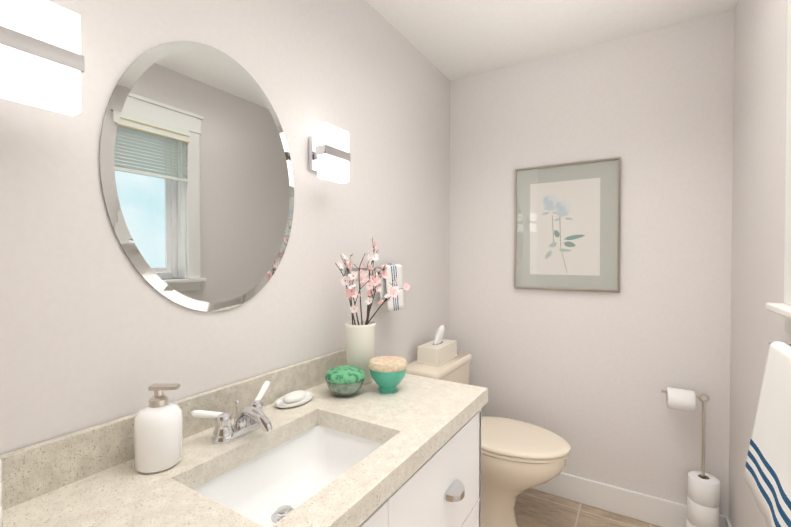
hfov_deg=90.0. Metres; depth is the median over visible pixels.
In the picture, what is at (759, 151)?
wall
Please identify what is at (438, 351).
tissue box
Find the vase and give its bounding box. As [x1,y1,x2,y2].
[335,237,409,384]
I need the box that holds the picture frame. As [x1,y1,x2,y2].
[514,157,620,292]
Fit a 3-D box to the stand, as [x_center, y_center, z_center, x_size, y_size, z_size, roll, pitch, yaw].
[1.349,0.935,1.807,0.230,0.712,0.140,0,1,31]
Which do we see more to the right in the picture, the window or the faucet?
the window
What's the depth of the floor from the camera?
2.03 m
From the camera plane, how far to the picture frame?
2.14 m
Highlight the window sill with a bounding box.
[766,302,790,318]
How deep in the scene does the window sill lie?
1.03 m
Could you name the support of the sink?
in the countertop
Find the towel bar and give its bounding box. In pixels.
[345,263,404,311]
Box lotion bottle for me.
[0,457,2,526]
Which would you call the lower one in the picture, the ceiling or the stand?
the stand
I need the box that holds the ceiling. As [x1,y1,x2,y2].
[365,0,737,80]
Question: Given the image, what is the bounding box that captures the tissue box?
[416,325,457,365]
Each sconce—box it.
[0,0,84,115]
[309,122,349,183]
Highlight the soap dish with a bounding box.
[275,390,312,407]
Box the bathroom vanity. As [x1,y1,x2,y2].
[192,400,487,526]
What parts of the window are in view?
window apron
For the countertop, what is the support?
on the bathroom vanity
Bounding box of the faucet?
[190,381,272,443]
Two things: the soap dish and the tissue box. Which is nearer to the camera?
the soap dish
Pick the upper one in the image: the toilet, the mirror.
the mirror
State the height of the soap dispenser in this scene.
0.179 m
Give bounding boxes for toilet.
[405,351,570,526]
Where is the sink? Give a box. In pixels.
[194,426,382,526]
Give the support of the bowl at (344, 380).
on the countertop
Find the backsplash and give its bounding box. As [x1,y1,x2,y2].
[0,348,346,509]
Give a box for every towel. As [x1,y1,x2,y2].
[380,264,404,311]
[743,341,790,526]
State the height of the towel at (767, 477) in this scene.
0.354 m
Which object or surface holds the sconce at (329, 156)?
attached to the wall at (96, 328)
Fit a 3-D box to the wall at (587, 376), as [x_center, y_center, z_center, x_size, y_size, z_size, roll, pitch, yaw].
[0.967,0.066,2.211,1.385,2.440,0.120,0,1,31]
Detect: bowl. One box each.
[325,365,364,395]
[368,356,406,392]
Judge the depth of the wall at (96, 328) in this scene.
1.16 m
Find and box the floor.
[515,488,660,526]
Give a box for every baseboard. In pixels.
[531,472,728,526]
[725,517,731,526]
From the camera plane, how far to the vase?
1.45 m
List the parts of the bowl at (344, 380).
lid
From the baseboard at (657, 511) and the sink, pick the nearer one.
the sink
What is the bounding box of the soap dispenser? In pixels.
[134,383,182,473]
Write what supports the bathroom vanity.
on the floor
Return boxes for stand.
[661,387,719,526]
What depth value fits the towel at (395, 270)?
1.78 m
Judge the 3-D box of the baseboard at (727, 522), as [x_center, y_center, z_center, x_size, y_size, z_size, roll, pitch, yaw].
[0.822,1.240,0.676,0.015,0.135,2.648,0,1,31]
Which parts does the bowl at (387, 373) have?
lid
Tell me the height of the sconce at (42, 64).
0.190 m
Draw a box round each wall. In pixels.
[0,0,449,454]
[450,9,733,516]
[729,0,790,526]
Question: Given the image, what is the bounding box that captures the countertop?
[2,374,487,526]
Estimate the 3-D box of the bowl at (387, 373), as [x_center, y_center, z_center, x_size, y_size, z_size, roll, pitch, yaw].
[-0.027,0.391,1.392,0.138,0.110,0.138,0,1,31]
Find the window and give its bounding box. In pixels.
[784,0,790,332]
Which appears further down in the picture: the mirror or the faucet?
the faucet
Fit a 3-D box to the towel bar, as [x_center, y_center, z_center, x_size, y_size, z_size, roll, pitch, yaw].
[-0.076,0.107,1.741,0.092,0.211,0.357,0,1,31]
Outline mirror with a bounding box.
[99,41,293,311]
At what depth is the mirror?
1.06 m

